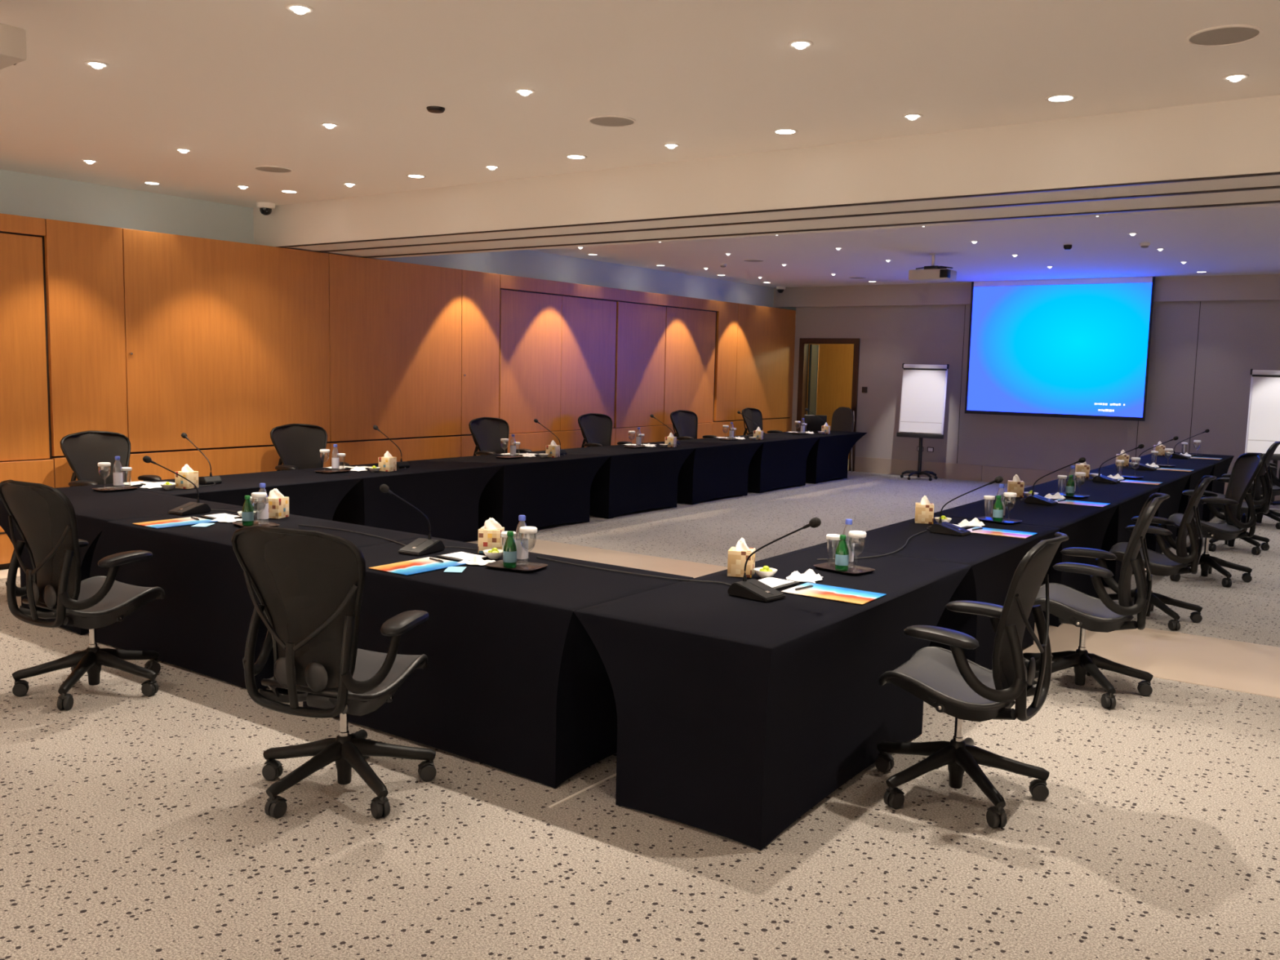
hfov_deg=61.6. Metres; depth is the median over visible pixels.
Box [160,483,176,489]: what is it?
bowl
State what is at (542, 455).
bowl
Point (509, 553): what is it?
water bottle
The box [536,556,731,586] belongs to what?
microphone cable
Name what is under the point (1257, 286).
trim
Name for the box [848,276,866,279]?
ceiling speaker
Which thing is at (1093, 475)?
bowl
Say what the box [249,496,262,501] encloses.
tumbler
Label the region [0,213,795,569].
wall
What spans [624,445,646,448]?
serving tray
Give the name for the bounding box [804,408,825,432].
desk microphone
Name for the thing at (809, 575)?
crumpled napkin
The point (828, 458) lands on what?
conference table
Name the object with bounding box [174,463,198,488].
tissue box
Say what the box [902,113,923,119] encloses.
recessed light
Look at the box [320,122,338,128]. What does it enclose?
recessed light
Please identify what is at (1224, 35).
ceiling speaker
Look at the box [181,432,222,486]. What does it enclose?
desk microphone
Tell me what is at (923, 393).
easel
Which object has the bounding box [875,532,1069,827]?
office chair
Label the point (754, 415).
office chair
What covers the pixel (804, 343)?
door frame
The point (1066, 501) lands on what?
folder
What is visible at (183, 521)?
folder
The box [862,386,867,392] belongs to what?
wall control
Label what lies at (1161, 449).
tissue box
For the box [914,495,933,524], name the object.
tissue box
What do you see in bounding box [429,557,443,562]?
pen
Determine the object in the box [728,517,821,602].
desk microphone
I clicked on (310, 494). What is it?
conference table
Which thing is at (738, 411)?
desk microphone
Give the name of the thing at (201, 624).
conference table
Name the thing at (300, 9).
recessed light
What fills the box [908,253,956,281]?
projector
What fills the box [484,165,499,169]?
recessed light
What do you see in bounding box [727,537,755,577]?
tissue box
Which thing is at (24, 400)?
wall panel
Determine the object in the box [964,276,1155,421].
projection screen
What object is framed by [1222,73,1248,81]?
recessed light
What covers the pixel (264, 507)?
water bottle
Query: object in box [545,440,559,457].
tissue box
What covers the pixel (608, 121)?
ceiling speaker
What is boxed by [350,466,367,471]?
crumpled napkin
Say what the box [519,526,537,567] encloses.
stemmed glass
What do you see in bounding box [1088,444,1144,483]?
desk microphone
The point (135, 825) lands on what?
floor
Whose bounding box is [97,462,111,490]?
stemmed glass
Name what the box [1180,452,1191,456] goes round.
crumpled napkin
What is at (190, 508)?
desk microphone
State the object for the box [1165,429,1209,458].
desk microphone
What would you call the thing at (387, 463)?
tissue box
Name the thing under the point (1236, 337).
wall
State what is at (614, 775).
trim
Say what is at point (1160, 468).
folder
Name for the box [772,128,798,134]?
recessed light
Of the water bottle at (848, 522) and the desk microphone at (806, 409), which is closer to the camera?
the water bottle at (848, 522)
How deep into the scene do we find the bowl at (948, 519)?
7.22 m
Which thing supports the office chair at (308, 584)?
on the floor at (135, 825)
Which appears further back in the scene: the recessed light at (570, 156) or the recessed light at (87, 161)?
the recessed light at (87, 161)
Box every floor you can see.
[0,458,1279,959]
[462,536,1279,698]
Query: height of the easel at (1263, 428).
1.926 m
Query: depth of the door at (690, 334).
16.89 m
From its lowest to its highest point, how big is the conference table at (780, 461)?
0.749 m
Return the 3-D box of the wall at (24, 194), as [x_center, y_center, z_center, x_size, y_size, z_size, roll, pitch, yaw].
[-3.883,-2.412,11.052,0.200,0.705,21.800,6,7,35]
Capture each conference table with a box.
[0,484,242,635]
[89,506,428,689]
[102,469,362,520]
[294,458,503,541]
[302,537,693,787]
[441,450,610,532]
[564,443,695,518]
[573,545,971,850]
[640,438,763,504]
[707,433,819,493]
[771,430,866,484]
[816,515,1060,670]
[933,493,1118,626]
[1023,479,1159,586]
[1058,467,1191,553]
[1101,458,1214,536]
[1139,451,1233,521]
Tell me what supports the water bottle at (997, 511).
on the serving tray at (1006, 521)
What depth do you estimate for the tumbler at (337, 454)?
9.75 m
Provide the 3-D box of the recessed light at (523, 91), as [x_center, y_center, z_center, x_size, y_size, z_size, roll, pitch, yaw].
[-0.640,-2.148,5.955,0.120,0.025,0.120,6,7,35]
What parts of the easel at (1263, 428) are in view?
leg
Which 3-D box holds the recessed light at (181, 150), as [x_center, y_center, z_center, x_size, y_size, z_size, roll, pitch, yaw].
[-3.346,-2.409,7.861,0.120,0.025,0.120,6,7,35]
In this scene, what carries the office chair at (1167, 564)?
on the floor at (135, 825)
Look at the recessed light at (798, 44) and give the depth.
4.96 m
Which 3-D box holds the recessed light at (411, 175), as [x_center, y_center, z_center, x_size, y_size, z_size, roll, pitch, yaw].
[-1.824,-2.475,8.741,0.164,0.008,0.164,6,7,35]
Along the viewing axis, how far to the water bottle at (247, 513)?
6.46 m
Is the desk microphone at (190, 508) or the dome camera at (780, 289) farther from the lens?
the dome camera at (780, 289)
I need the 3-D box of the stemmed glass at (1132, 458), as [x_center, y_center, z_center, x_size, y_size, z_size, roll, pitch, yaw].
[5.044,-0.127,10.924,0.088,0.205,0.088,6,7,35]
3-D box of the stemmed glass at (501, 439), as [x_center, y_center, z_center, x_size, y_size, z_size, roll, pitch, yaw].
[-1.466,-0.346,11.616,0.088,0.205,0.088,6,7,35]
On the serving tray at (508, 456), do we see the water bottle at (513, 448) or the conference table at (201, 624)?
the water bottle at (513, 448)
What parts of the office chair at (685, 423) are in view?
backrest, frame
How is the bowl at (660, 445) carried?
on the conference table at (632, 480)
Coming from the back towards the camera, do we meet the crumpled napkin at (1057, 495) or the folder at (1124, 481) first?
the folder at (1124, 481)
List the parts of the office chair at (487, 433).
frame, backrest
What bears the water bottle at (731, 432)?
on the serving tray at (719, 438)
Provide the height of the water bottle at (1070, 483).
0.181 m
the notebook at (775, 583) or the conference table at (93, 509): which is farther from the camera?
the conference table at (93, 509)
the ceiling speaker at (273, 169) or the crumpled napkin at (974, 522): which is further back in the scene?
the ceiling speaker at (273, 169)
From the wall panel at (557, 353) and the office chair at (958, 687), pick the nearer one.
the office chair at (958, 687)
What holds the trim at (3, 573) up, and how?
attached to the wall at (153, 338)
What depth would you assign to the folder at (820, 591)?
4.89 m
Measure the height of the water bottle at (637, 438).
0.252 m
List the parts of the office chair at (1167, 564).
leg, seat, seat frame, leg, leg, backrest, frame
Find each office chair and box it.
[0,479,164,710]
[59,431,161,486]
[231,524,436,818]
[270,423,350,471]
[468,417,532,455]
[577,413,632,447]
[670,409,717,439]
[741,407,782,435]
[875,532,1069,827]
[1022,493,1169,708]
[1095,475,1216,630]
[1168,452,1262,586]
[1198,441,1279,555]
[1240,462,1279,528]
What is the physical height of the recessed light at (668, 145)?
0.025 m
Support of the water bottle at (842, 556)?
on the serving tray at (854, 569)
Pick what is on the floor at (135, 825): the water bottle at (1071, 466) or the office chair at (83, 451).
the office chair at (83, 451)
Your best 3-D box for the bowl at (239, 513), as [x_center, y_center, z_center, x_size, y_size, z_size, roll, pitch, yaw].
[-2.497,0.223,6.815,0.116,0.040,0.116,6,7,35]
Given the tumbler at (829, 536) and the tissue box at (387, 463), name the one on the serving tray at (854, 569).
the tumbler at (829, 536)
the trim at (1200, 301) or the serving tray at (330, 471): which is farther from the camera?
the trim at (1200, 301)
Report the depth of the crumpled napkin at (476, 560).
5.43 m
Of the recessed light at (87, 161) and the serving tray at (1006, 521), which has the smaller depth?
the serving tray at (1006, 521)
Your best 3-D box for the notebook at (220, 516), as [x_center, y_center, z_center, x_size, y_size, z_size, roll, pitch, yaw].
[-2.660,0.233,6.819,0.220,0.010,0.170,6,8,39]
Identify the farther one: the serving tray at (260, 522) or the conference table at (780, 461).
the conference table at (780, 461)
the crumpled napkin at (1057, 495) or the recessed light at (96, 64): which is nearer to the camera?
the recessed light at (96, 64)
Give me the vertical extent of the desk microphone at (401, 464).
0.390 m
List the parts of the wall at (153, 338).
panel, panel, panel, panel, panel, panel, panel, panel, panel, panel, panel, panel, panel, panel, panel, panel, panel, panel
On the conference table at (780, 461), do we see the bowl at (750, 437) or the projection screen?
the bowl at (750, 437)
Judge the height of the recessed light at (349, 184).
0.025 m
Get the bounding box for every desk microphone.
[142,455,236,515]
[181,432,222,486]
[373,425,409,469]
[379,484,476,555]
[533,418,566,456]
[649,413,679,445]
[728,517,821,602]
[737,410,764,438]
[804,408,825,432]
[926,475,1003,536]
[1020,457,1085,505]
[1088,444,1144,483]
[1128,435,1178,471]
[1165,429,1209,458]
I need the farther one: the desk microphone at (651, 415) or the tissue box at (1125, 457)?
the desk microphone at (651, 415)
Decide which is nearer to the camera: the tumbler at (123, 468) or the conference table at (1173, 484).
the tumbler at (123, 468)
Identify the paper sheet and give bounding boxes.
[112,480,150,485]
[325,466,351,469]
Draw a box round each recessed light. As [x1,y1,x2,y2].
[80,159,97,164]
[84,60,110,68]
[142,181,161,185]
[174,148,191,153]
[235,185,250,189]
[280,190,298,193]
[284,4,314,14]
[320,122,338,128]
[342,182,356,186]
[405,173,426,177]
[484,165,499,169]
[513,88,535,95]
[564,154,586,159]
[662,143,679,148]
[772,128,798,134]
[787,40,813,49]
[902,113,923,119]
[1044,93,1076,102]
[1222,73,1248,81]
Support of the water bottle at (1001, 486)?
on the serving tray at (1006, 521)
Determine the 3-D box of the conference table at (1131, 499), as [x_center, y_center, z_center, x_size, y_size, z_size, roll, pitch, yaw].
[4.010,0.463,9.716,0.930,0.749,1.797,6,7,35]
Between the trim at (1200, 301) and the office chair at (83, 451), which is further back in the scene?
the trim at (1200, 301)
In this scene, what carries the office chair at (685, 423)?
on the floor at (135, 825)
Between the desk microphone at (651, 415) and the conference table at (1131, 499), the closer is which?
the conference table at (1131, 499)
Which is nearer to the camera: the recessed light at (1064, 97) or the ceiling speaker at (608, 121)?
the recessed light at (1064, 97)
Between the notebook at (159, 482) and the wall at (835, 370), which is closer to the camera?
the notebook at (159, 482)
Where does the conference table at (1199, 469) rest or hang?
on the floor at (135, 825)
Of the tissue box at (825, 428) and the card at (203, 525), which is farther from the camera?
the tissue box at (825, 428)
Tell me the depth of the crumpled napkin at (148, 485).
8.28 m
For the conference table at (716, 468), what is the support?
on the floor at (135, 825)
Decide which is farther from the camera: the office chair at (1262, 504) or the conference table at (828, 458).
the conference table at (828, 458)
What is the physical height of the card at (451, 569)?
0.003 m
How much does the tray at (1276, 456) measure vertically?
0.077 m
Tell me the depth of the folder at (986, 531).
6.89 m
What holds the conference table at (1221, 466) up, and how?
on the floor at (135, 825)
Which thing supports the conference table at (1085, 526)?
on the floor at (135, 825)
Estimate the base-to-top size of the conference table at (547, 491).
0.749 m
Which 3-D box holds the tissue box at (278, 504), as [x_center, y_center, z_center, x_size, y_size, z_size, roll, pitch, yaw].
[-2.336,0.146,6.876,0.121,0.187,0.120,3,6,15]
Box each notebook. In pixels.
[139,481,174,484]
[200,513,241,519]
[345,466,368,468]
[436,551,488,561]
[515,453,538,455]
[758,577,799,589]
[953,524,970,528]
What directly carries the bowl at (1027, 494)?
on the conference table at (1085, 526)
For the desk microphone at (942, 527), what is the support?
on the conference table at (993, 560)
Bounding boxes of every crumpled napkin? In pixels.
[141,482,161,488]
[210,515,241,522]
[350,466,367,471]
[457,555,495,565]
[522,453,534,457]
[644,443,655,446]
[786,568,822,583]
[958,517,984,527]
[1044,492,1065,499]
[1106,473,1124,479]
[1145,462,1159,467]
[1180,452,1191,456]
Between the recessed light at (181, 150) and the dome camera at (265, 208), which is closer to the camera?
the recessed light at (181, 150)
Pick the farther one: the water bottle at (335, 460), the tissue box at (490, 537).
the water bottle at (335, 460)
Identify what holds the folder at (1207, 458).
on the conference table at (1221, 466)
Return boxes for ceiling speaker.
[253,165,293,173]
[587,115,635,127]
[742,259,764,262]
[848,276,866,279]
[1185,24,1262,46]
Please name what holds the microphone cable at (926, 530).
on the conference table at (993, 560)
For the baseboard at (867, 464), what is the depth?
18.05 m
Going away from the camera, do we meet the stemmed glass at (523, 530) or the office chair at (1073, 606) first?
the stemmed glass at (523, 530)
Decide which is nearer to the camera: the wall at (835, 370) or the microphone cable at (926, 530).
the microphone cable at (926, 530)
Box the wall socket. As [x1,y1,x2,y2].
[927,447,933,452]
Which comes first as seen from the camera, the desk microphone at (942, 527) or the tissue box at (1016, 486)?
the desk microphone at (942, 527)
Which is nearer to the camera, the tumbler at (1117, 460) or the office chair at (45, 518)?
the office chair at (45, 518)
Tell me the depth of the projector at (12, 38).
4.31 m
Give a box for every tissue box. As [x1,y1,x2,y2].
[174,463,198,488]
[262,488,288,519]
[377,450,396,471]
[478,517,504,553]
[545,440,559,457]
[664,432,676,447]
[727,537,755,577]
[753,426,763,439]
[821,422,830,434]
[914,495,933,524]
[1007,474,1024,497]
[1075,461,1089,477]
[1115,449,1128,466]
[1153,440,1165,455]
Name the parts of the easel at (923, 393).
leg, leg, leg, leg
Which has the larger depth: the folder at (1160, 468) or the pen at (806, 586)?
the folder at (1160, 468)
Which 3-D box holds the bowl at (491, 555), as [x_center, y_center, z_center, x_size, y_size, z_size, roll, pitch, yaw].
[-0.761,0.390,5.592,0.116,0.040,0.116,6,7,35]
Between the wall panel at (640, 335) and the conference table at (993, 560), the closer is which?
the conference table at (993, 560)
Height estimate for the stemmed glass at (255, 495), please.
0.205 m
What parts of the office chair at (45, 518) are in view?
backrest, frame, leg, leg, seat frame, seat, adjusting knob, leg, leg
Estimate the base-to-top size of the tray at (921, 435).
0.077 m
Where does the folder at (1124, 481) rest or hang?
on the conference table at (1173, 484)
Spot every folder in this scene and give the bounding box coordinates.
[132,516,217,528]
[368,556,466,575]
[781,582,886,604]
[967,526,1037,538]
[1054,498,1110,506]
[1118,479,1162,484]
[1155,466,1192,471]
[1188,456,1222,459]
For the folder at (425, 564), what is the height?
0.004 m
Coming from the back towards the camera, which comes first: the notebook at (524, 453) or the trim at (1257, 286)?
the trim at (1257, 286)
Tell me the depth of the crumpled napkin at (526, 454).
11.85 m
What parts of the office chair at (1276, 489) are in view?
seat frame, seat, leg, leg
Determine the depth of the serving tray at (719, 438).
15.43 m
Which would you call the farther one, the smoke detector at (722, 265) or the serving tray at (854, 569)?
the smoke detector at (722, 265)
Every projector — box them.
[0,22,26,69]
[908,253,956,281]
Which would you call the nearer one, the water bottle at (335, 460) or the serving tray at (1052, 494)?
the serving tray at (1052, 494)
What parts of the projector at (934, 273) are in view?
vent panel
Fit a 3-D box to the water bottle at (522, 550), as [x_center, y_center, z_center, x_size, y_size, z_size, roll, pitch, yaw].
[-0.594,0.303,5.394,0.066,0.252,0.066,6,7,35]
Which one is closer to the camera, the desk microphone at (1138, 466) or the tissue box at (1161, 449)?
the desk microphone at (1138, 466)
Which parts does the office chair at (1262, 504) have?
leg, seat frame, seat, leg, leg, frame, backrest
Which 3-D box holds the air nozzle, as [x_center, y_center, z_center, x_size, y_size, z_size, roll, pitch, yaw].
[-1.218,-2.208,6.399,0.110,0.028,0.110,6,7,35]
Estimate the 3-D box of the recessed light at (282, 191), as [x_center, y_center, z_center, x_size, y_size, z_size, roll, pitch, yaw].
[-3.169,-2.605,9.688,0.164,0.008,0.164,6,7,35]
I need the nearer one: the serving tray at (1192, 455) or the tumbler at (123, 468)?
the tumbler at (123, 468)
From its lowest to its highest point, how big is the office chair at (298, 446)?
1.110 m
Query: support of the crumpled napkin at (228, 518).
on the conference table at (201, 624)
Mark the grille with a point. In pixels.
(744, 260)
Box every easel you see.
[896,363,949,480]
[1243,368,1279,505]
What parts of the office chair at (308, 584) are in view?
backrest, frame, leg, leg, seat frame, seat, leg, leg, adjusting knob, leg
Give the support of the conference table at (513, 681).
on the floor at (135, 825)
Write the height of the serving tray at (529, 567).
0.012 m
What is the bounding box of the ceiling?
[0,0,1279,288]
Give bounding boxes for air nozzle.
[426,106,444,113]
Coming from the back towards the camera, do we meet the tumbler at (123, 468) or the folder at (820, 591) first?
the tumbler at (123, 468)
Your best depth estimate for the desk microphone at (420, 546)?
5.71 m
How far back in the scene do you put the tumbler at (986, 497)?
7.49 m
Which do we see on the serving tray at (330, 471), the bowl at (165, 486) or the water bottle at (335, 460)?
the water bottle at (335, 460)
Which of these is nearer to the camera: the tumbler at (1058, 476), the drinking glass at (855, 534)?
the drinking glass at (855, 534)
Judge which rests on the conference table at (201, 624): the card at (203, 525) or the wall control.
the card at (203, 525)
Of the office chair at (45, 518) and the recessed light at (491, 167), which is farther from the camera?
the recessed light at (491, 167)
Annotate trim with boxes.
[0,568,20,578]
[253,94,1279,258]
[548,773,616,808]
[773,274,1279,307]
[956,301,1200,463]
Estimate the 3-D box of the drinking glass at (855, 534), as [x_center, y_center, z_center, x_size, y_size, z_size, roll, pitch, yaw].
[1.095,0.361,5.422,0.088,0.205,0.088,6,7,35]
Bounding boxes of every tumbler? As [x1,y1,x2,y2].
[120,466,132,488]
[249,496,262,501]
[336,453,345,471]
[501,531,516,550]
[826,533,839,563]
[983,495,995,519]
[1057,475,1066,494]
[1115,459,1124,469]
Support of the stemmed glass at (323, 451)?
on the serving tray at (330, 471)
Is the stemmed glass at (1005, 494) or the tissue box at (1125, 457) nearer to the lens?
the stemmed glass at (1005, 494)
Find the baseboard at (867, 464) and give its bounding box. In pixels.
[854,456,1279,502]
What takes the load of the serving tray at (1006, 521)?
on the conference table at (1085, 526)
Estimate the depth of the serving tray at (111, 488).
8.11 m
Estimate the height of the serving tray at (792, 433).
0.012 m
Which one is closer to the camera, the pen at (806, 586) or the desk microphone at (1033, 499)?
the pen at (806, 586)
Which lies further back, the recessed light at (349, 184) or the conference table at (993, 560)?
the recessed light at (349, 184)
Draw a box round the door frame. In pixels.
[795,337,860,471]
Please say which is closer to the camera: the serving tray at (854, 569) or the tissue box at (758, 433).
the serving tray at (854, 569)
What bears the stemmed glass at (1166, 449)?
on the serving tray at (1158, 464)
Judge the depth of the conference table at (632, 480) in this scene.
12.92 m
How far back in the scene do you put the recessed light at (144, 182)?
9.39 m
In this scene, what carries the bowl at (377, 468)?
on the conference table at (448, 492)
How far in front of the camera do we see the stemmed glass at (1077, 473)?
9.02 m
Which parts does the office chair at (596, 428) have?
frame, backrest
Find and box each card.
[191,523,214,527]
[443,566,466,572]
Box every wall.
[0,168,773,307]
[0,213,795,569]
[790,341,853,458]
[791,299,1279,483]
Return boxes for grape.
[762,565,768,570]
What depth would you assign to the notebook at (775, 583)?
5.08 m
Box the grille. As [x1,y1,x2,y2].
[744,260,763,262]
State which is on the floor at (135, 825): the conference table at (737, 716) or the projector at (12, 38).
the conference table at (737, 716)
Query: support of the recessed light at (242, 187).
in the ceiling
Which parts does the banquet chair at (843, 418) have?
backrest, leg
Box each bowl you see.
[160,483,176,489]
[237,511,256,516]
[368,466,380,471]
[483,549,503,559]
[538,453,548,457]
[659,444,667,447]
[748,436,756,439]
[753,567,777,577]
[934,516,951,523]
[1024,492,1038,496]
[1089,473,1102,478]
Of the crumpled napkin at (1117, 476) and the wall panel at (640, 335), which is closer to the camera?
the crumpled napkin at (1117, 476)
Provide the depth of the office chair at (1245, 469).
9.40 m
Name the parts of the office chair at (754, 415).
frame, backrest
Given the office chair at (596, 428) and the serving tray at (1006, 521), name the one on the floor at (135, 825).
the office chair at (596, 428)
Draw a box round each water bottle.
[112,456,123,488]
[241,495,253,525]
[257,483,268,524]
[331,444,339,468]
[502,531,516,568]
[510,434,515,454]
[515,515,528,565]
[635,426,641,444]
[728,422,733,439]
[800,417,804,431]
[835,534,848,571]
[845,519,854,568]
[992,495,1003,521]
[995,484,1005,519]
[1066,475,1074,496]
[1067,465,1075,491]
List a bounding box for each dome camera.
[256,201,275,215]
[775,286,786,293]
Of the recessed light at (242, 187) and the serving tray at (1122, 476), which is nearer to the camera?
the recessed light at (242, 187)
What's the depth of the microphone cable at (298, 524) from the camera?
6.33 m
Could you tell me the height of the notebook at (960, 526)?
0.010 m
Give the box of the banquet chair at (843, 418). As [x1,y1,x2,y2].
[831,407,854,472]
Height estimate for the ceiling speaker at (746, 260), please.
0.008 m
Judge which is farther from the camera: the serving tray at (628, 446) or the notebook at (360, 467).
the serving tray at (628, 446)
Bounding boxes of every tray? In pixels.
[92,485,137,491]
[232,520,279,527]
[315,469,350,473]
[485,560,547,572]
[495,455,523,458]
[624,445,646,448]
[719,438,737,439]
[791,432,807,434]
[813,561,875,574]
[896,432,944,439]
[977,516,1022,524]
[1051,492,1089,497]
[1111,474,1143,478]
[1148,463,1175,466]
[1182,453,1203,456]
[1243,453,1279,460]
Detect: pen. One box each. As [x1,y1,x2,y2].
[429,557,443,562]
[795,585,813,590]
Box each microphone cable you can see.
[297,524,405,546]
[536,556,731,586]
[817,529,926,559]
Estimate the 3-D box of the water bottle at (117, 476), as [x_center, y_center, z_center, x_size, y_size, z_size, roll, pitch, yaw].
[-3.926,-0.053,8.066,0.066,0.252,0.066,6,7,35]
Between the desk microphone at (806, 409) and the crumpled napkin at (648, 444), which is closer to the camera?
the crumpled napkin at (648, 444)
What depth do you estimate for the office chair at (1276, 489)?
12.98 m
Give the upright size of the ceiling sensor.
0.052 m
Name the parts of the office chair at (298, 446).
backrest, frame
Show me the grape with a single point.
(766, 567)
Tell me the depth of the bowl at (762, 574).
5.21 m
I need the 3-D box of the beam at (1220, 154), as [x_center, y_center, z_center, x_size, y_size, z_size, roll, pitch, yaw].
[1.765,-2.074,7.620,13.000,0.408,1.280,6,7,35]
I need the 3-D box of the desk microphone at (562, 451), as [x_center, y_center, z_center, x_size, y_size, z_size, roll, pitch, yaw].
[-0.985,-0.491,12.253,0.241,0.390,0.561,-3,7,-33]
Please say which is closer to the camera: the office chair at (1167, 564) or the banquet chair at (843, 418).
the office chair at (1167, 564)
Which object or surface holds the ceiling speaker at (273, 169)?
attached to the ceiling
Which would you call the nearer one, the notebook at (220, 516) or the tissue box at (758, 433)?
the notebook at (220, 516)
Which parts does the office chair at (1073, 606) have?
leg, leg, adjusting knob, seat, seat frame, leg, leg, backrest, frame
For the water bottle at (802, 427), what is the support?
on the serving tray at (792, 433)
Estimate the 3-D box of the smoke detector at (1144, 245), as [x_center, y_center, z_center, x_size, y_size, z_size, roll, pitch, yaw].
[5.658,-2.627,12.024,0.110,0.053,0.110,6,7,35]
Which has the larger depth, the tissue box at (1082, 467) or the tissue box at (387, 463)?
the tissue box at (1082, 467)
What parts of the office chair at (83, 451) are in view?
frame, backrest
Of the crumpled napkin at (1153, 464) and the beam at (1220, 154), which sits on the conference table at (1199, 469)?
the crumpled napkin at (1153, 464)
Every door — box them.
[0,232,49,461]
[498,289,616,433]
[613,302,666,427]
[662,306,715,425]
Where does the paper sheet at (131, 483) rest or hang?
on the conference table at (310, 494)
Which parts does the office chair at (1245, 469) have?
leg, seat, seat frame, leg, leg, backrest, frame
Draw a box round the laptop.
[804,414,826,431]
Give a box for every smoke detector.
[719,263,727,267]
[1139,242,1150,248]
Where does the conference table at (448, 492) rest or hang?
on the floor at (135, 825)
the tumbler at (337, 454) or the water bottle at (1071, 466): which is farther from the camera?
the tumbler at (337, 454)
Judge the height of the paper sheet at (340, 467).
0.007 m
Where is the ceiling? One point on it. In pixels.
(242, 86)
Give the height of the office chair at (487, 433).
1.110 m
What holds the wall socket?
attached to the wall at (1236, 337)
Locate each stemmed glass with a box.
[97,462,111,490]
[251,492,266,525]
[320,448,329,472]
[500,438,508,457]
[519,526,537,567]
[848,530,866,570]
[1003,492,1017,522]
[1075,471,1085,497]
[1131,457,1140,462]
[1164,448,1173,466]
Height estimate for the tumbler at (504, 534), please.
0.163 m
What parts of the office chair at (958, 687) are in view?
leg, leg, adjusting knob, seat, seat frame, leg, leg, leg, backrest, frame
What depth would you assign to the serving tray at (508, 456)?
11.69 m
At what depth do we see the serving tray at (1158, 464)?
12.53 m
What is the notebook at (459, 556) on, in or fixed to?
on the conference table at (513, 681)
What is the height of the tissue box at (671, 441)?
0.187 m

